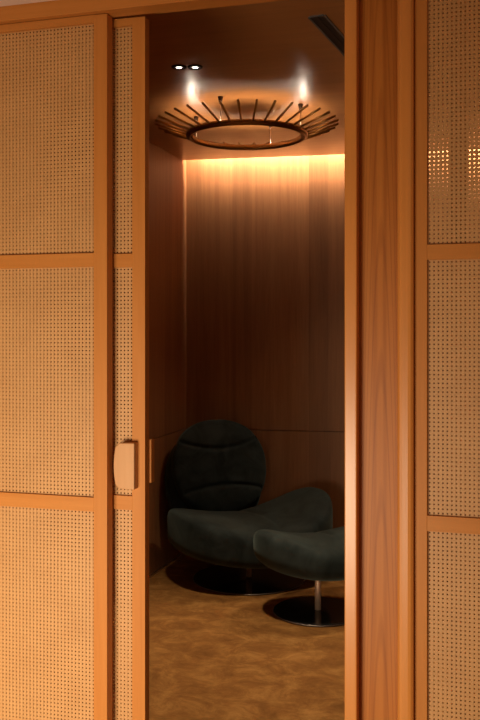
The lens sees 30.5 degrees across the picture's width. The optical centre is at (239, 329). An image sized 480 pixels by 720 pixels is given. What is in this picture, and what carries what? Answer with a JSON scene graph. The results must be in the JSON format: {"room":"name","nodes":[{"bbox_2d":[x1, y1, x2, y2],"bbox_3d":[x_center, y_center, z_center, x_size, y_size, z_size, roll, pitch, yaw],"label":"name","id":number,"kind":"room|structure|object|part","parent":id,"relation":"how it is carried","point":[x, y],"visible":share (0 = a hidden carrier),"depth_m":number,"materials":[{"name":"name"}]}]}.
{"room":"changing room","nodes":[
{"label":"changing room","id":0,"kind":"room"},
{"bbox_2d":[0,0,53,6],"bbox_3d":[-0.731,-1.022,0.355,5.600,0.155,4.279,0,0,16],"label":"ceiling","id":1,"kind":"structure","parent":0,"point":[2,2],"depth_m":2.53,"materials":[{"name":"beige paint"}]},
{"bbox_2d":[51,105,185,641],"bbox_3d":[-0.856,0.065,4.453,0.100,2.870,3.210,0,0,16],"label":"wall","id":2,"kind":"structure","parent":0,"point":[167,172],"depth_m":5.53,"materials":[{"name":"brown wood"}]},
{"bbox_2d":[113,552,183,602],"bbox_3d":[-0.802,1.494,4.437,0.012,0.012,3.209,0,0,16],"label":"baseboard","id":3,"kind":"structure","parent":2,"relation":"attached to","point":[181,553],"depth_m":5.56,"materials":[{"name":"brown wood"}]},
{"bbox_2d":[112,0,396,719],"bbox_3d":[-0.110,0.025,2.520,5.600,2.950,0.095,0,0,16],"label":"door frame","id":4,"kind":"structure","parent":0,"point":[377,18],"depth_m":2.34,"materials":[{"name":"brown wood"}]},
{"bbox_2d":[0,14,111,719],"bbox_3d":[-0.819,0.298,2.647,0.927,2.396,0.038,0,0,16],"label":"door","id":5,"kind":"structure","parent":4,"relation":"in","point":[100,503],"depth_m":2.56,"materials":[{"name":"beige wicker"}]},
{"bbox_3d":[-0.819,-0.889,2.647,0.843,0.022,0.036,0,0,16],"label":"rail","id":6,"kind":"part","parent":5,"relation":"part of","materials":[{"name":"brown wood"}]},
{"bbox_3d":[-0.819,-0.201,2.647,0.843,0.039,0.036,0,0,16],"label":"rail","id":7,"kind":"part","parent":5,"relation":"part of","materials":[{"name":"brown wood"}]},
{"bbox_3d":[-0.819,0.499,2.647,0.843,0.040,0.036,0,0,16],"label":"rail","id":8,"kind":"part","parent":5,"relation":"part of","materials":[{"name":"brown wood"}]},
{"bbox_3d":[-0.820,-0.549,2.640,0.843,0.658,0.002,0,0,16],"label":"cane panel","id":9,"kind":"part","parent":5,"relation":"part of","materials":[{"name":"beige wicker"}]},
{"bbox_3d":[-0.820,0.149,2.640,0.843,0.660,0.002,0,0,16],"label":"cane panel","id":10,"kind":"part","parent":5,"relation":"part of","materials":[{"name":"beige wicker"}]},
{"bbox_3d":[-0.820,0.850,2.640,0.843,0.661,0.002,0,0,16],"label":"cane panel","id":11,"kind":"part","parent":5,"relation":"part of","materials":[{"name":"beige wicker"}]},
{"bbox_2d":[3,16,153,719],"bbox_3d":[-0.733,0.298,2.671,0.978,2.396,0.092,0,0,16],"label":"door","id":12,"kind":"structure","parent":4,"relation":"in","point":[133,463],"depth_m":2.55,"materials":[{"name":"brown wood"}]},
{"bbox_3d":[-0.735,-0.889,2.673,0.892,0.022,0.032,0,0,16],"label":"rail","id":13,"kind":"part","parent":12,"relation":"part of","materials":[{"name":"brown wood"}]},
{"bbox_3d":[-0.735,0.499,2.673,0.892,0.040,0.032,0,0,16],"label":"rail","id":14,"kind":"part","parent":12,"relation":"part of","materials":[{"name":"brown wood"}]},
{"bbox_3d":[-0.737,-0.549,2.668,0.892,0.658,0.002,0,0,16],"label":"cane panel","id":15,"kind":"part","parent":12,"relation":"part of","materials":[{"name":"beige wicker"}]},
{"bbox_3d":[-0.737,0.149,2.668,0.892,0.660,0.002,0,0,16],"label":"cane panel","id":16,"kind":"part","parent":12,"relation":"part of","materials":[{"name":"beige wicker"}]},
{"bbox_3d":[-0.737,0.850,2.668,0.892,0.661,0.002,0,0,16],"label":"cane panel","id":17,"kind":"part","parent":12,"relation":"part of","materials":[{"name":"beige wicker"}]},
{"bbox_3d":[-0.735,-0.201,2.673,0.892,0.039,0.032,0,0,16],"label":"rail","id":18,"kind":"part","parent":12,"relation":"part of","materials":[{"name":"brown wood"}]},
{"bbox_3d":[-0.328,0.389,2.523,0.064,0.133,0.030,0,0,16],"label":"handle","id":19,"kind":"part","parent":12,"relation":"part of","materials":[{"name":"brown wood"}]},
{"bbox_3d":[-0.284,0.381,2.576,0.063,0.128,0.028,0,0,16],"label":"handle","id":20,"kind":"part","parent":12,"relation":"part of","materials":[{"name":"brown wood"}]},
{"bbox_2d":[0,0,272,24],"bbox_3d":[-0.132,-0.951,2.442,5.600,0.098,0.062,0,0,16],"label":"trim","id":21,"kind":"structure","parent":4,"relation":"attached to","point":[56,9],"depth_m":2.50,"materials":[{"name":"brown wood"}]},
{"bbox_2d":[345,0,358,719],"bbox_3d":[0.306,0.299,2.370,0.032,2.401,0.114,0,0,16],"label":"trim","id":22,"kind":"structure","parent":4,"relation":"attached to","point":[351,6],"depth_m":2.32,"materials":[{"name":"brown wood"}]},
{"bbox_2d":[397,0,413,719],"bbox_3d":[0.442,0.299,2.322,0.042,2.401,0.132,0,0,16],"label":"trim","id":23,"kind":"structure","parent":4,"relation":"attached to","point":[405,8],"depth_m":2.26,"materials":[{"name":"brown wood"}]},
{"bbox_2d":[414,0,479,719],"bbox_3d":[0.895,0.298,2.168,0.914,2.396,0.034,0,0,16],"label":"door","id":24,"kind":"structure","parent":4,"relation":"in","point":[425,522],"depth_m":2.27,"materials":[{"name":"beige wicker"}]},
{"bbox_3d":[0.895,-0.201,2.168,0.849,0.039,0.032,0,0,16],"label":"rail","id":25,"kind":"part","parent":24,"relation":"part of","materials":[{"name":"brown wood"}]},
{"bbox_3d":[0.895,0.499,2.168,0.849,0.040,0.032,0,0,16],"label":"rail","id":26,"kind":"part","parent":24,"relation":"part of","materials":[{"name":"brown wood"}]},
{"bbox_3d":[0.894,-0.549,2.163,0.849,0.658,0.002,0,0,16],"label":"cane panel","id":27,"kind":"part","parent":24,"relation":"part of","materials":[{"name":"beige wicker"}]},
{"bbox_3d":[0.894,0.149,2.163,0.849,0.660,0.002,0,0,16],"label":"cane panel","id":28,"kind":"part","parent":24,"relation":"part of","materials":[{"name":"beige wicker"}]},
{"bbox_3d":[0.894,0.850,2.163,0.849,0.661,0.002,0,0,16],"label":"cane panel","id":29,"kind":"part","parent":24,"relation":"part of","materials":[{"name":"beige wicker"}]},
{"bbox_2d":[451,2,465,718],"bbox_3d":[0.582,0.300,2.349,0.050,2.400,0.038,0,0,16],"label":"trim","id":30,"kind":"structure","parent":4,"relation":"attached to","point":[460,2],"depth_m":2.33,"materials":[{"name":"beige wicker"}]},
{"bbox_2d":[51,554,479,719],"bbox_3d":[-0.190,1.525,2.239,5.600,0.050,8.200,0,0,16],"label":"floor","id":31,"kind":"structure","parent":0,"point":[213,655],"depth_m":4.04,"materials":[{"name":"carpet"}]},
{"bbox_2d":[165,419,332,595],"bbox_3d":[0.031,1.040,5.373,1.014,0.921,0.965,0,0,-26],"label":"lounge chair","id":32,"kind":"object","parent":31,"relation":"on","point":[215,472],"visible":0.96,"depth_m":5.43,"materials":[{"name":"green fabric"}]},
{"bbox_3d":[-0.139,0.880,5.646,0.650,0.602,0.222,0,0,-26],"label":"backrest","id":33,"kind":"part","parent":32,"relation":"part of","materials":[{"name":"green fabric"}]},
{"bbox_3d":[0.063,1.183,5.305,1.000,0.384,0.800,0,0,-26],"label":"seat","id":34,"kind":"part","parent":32,"relation":"part of","materials":[{"name":"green fabric"}]},
{"bbox_2d":[253,526,344,626],"bbox_3d":[0.423,1.268,4.681,0.748,0.463,0.552,0,0,-26],"label":"ottoman","id":35,"kind":"object","parent":31,"relation":"on","point":[319,556],"visible":0.67,"depth_m":4.48,"materials":[{"name":"green fabric"}]},
{"bbox_2d":[253,526,344,580],"bbox_3d":[0.423,1.169,4.681,0.740,0.265,0.540,0,0,-26],"label":"cushion","id":36,"kind":"object","parent":35,"relation":"on","point":[320,555],"depth_m":4.44,"materials":[{"name":"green fabric"}]},
{"bbox_2d":[79,0,479,159],"bbox_3d":[0.442,-1.155,4.173,2.750,0.030,3.386,0,0,16],"label":"ceiling","id":37,"kind":"structure","parent":0,"point":[267,52],"depth_m":3.94,"materials":[{"name":"brown wood"}]},
{"bbox_2d":[171,64,186,69],"bbox_3d":[-0.264,-1.137,3.810,0.068,0.006,0.068,0,0,16],"label":"recessed light","id":38,"kind":"object","parent":37,"relation":"in","point":[177,66],"visible":1,"depth_m":3.80,"materials":[{"name":"black"}]},
{"bbox_2d":[187,64,202,69],"bbox_3d":[-0.194,-1.137,3.810,0.068,0.006,0.068,0,0,16],"label":"recessed light","id":39,"kind":"object","parent":37,"relation":"in","point":[193,66],"visible":1,"depth_m":3.80,"materials":[{"name":"black"}]},
{"bbox_2d":[155,96,338,149],"bbox_3d":[0.036,-1.067,4.570,0.950,0.146,0.954,0,0,16],"label":"ring chandelier","id":40,"kind":"object","parent":37,"relation":"hanging from","point":[305,134],"visible":1,"depth_m":4.42,"materials":[{"name":"brown wood"}]},
{"bbox_3d":[-0.357,-1.044,4.571,0.167,0.064,0.011,0,0,0],"label":"rod","id":41,"kind":"part","parent":40,"relation":"part of","materials":[{"name":"brown wood"}]},
{"bbox_3d":[-0.351,-1.044,4.499,0.167,0.064,0.011,0,0,-10],"label":"rod","id":42,"kind":"part","parent":40,"relation":"part of","materials":[{"name":"gold metal"}]},
{"bbox_3d":[-0.351,-1.044,4.643,0.167,0.064,0.011,0,0,11],"label":"rod","id":43,"kind":"part","parent":40,"relation":"part of","materials":[{"name":"brown wood"}]},
{"bbox_3d":[-0.331,-1.044,4.429,0.167,0.064,0.011,0,0,-21],"label":"rod","id":44,"kind":"part","parent":40,"relation":"part of","materials":[{"name":"gold metal"}]},
{"bbox_3d":[-0.331,-1.044,4.713,0.166,0.064,0.026,0,0,16],"label":"rod","id":45,"kind":"part","parent":40,"relation":"part of","materials":[{"name":"brown wood"}]},
{"bbox_3d":[-0.299,-1.044,4.364,0.167,0.064,0.011,0,0,-32],"label":"rod","id":46,"kind":"part","parent":40,"relation":"part of","materials":[{"name":"brown wood"}]},
{"bbox_3d":[-0.255,-1.044,4.306,0.167,0.064,0.011,0,0,-42],"label":"rod","id":47,"kind":"part","parent":40,"relation":"part of","materials":[{"name":"gold metal"}]},
{"bbox_3d":[-0.202,-1.044,4.257,0.011,0.064,0.167,0,0,37],"label":"rod","id":48,"kind":"part","parent":40,"relation":"part of","materials":[{"name":"brown wood"}]},
{"bbox_3d":[-0.140,-1.044,4.218,0.011,0.064,0.167,0,0,27],"label":"rod","id":49,"kind":"part","parent":40,"relation":"part of","materials":[{"name":"brown wood"}]},
{"bbox_3d":[-0.072,-1.044,4.192,0.011,0.064,0.166,0,0,16],"label":"rod","id":50,"kind":"part","parent":40,"relation":"part of","materials":[{"name":"gold metal"}]},
{"bbox_3d":[-0.001,-1.044,4.178,0.011,0.064,0.167,0,0,5],"label":"rod","id":51,"kind":"part","parent":40,"relation":"part of","materials":[{"name":"gold metal"}]},
{"bbox_3d":[0.072,-1.044,4.178,0.011,0.064,0.167,0,0,-5],"label":"rod","id":52,"kind":"part","parent":40,"relation":"part of","materials":[{"name":"gold metal"}]},
{"bbox_3d":[0.143,-1.044,4.191,0.011,0.064,0.167,0,0,-16],"label":"rod","id":53,"kind":"part","parent":40,"relation":"part of","materials":[{"name":"brown wood"}]},
{"bbox_3d":[0.211,-1.044,4.218,0.012,0.064,0.167,0,0,-26],"label":"rod","id":54,"kind":"part","parent":40,"relation":"part of","materials":[{"name":"brown wood"}]},
{"bbox_3d":[0.273,-1.044,4.256,0.011,0.064,0.167,0,0,-37],"label":"rod","id":55,"kind":"part","parent":40,"relation":"part of","materials":[{"name":"brown wood"}]},
{"bbox_3d":[0.326,-1.044,4.304,0.167,0.064,0.011,0,0,42],"label":"rod","id":56,"kind":"part","parent":40,"relation":"part of","materials":[{"name":"brown wood"}]},
{"bbox_3d":[0.370,-1.044,4.362,0.167,0.064,0.011,0,0,32],"label":"rod","id":57,"kind":"part","parent":40,"relation":"part of","materials":[{"name":"brown wood"}]},
{"bbox_3d":[0.403,-1.044,4.712,0.167,0.064,0.012,0,0,-21],"label":"rod","id":58,"kind":"part","parent":40,"relation":"part of","materials":[{"name":"gold metal"}]},
{"bbox_3d":[0.403,-1.044,4.427,0.167,0.064,0.011,0,0,21],"label":"rod","id":59,"kind":"part","parent":40,"relation":"part of","materials":[{"name":"gold metal"}]},
{"bbox_3d":[0.423,-1.044,4.642,0.167,0.064,0.011,0,0,-10],"label":"rod","id":60,"kind":"part","parent":40,"relation":"part of","materials":[{"name":"brown wood"}]},
{"bbox_3d":[0.423,-1.044,4.497,0.167,0.064,0.011,0,0,11],"label":"rod","id":61,"kind":"part","parent":40,"relation":"part of","materials":[{"name":"brown wood"}]},
{"bbox_3d":[0.430,-1.044,4.569,0.167,0.064,0.011,0,0,0],"label":"rod","id":62,"kind":"part","parent":40,"relation":"part of","materials":[{"name":"brown wood"}]},
{"bbox_2d":[308,14,344,56],"bbox_3d":[0.536,-1.138,3.820,0.068,0.004,1.368,0,0,22],"label":"ceiling vent","id":63,"kind":"object","parent":37,"relation":"in","point":[322,22],"visible":0.49,"depth_m":3.35,"materials":[{"name":"grey metal"}]},
{"bbox_3d":[0.537,-1.137,3.824,0.004,0.002,1.360,0,0,22],"label":"blade","id":64,"kind":"part","parent":63,"relation":"part of","materials":[{"name":"black metal"}]},
{"bbox_2d":[185,149,479,561],"bbox_3d":[0.909,0.065,5.799,2.672,2.870,0.100,0,0,10],"label":"wall","id":65,"kind":"structure","parent":0,"point":[265,236],"depth_m":5.87,"materials":[{"name":"brown wood"}]}
]}

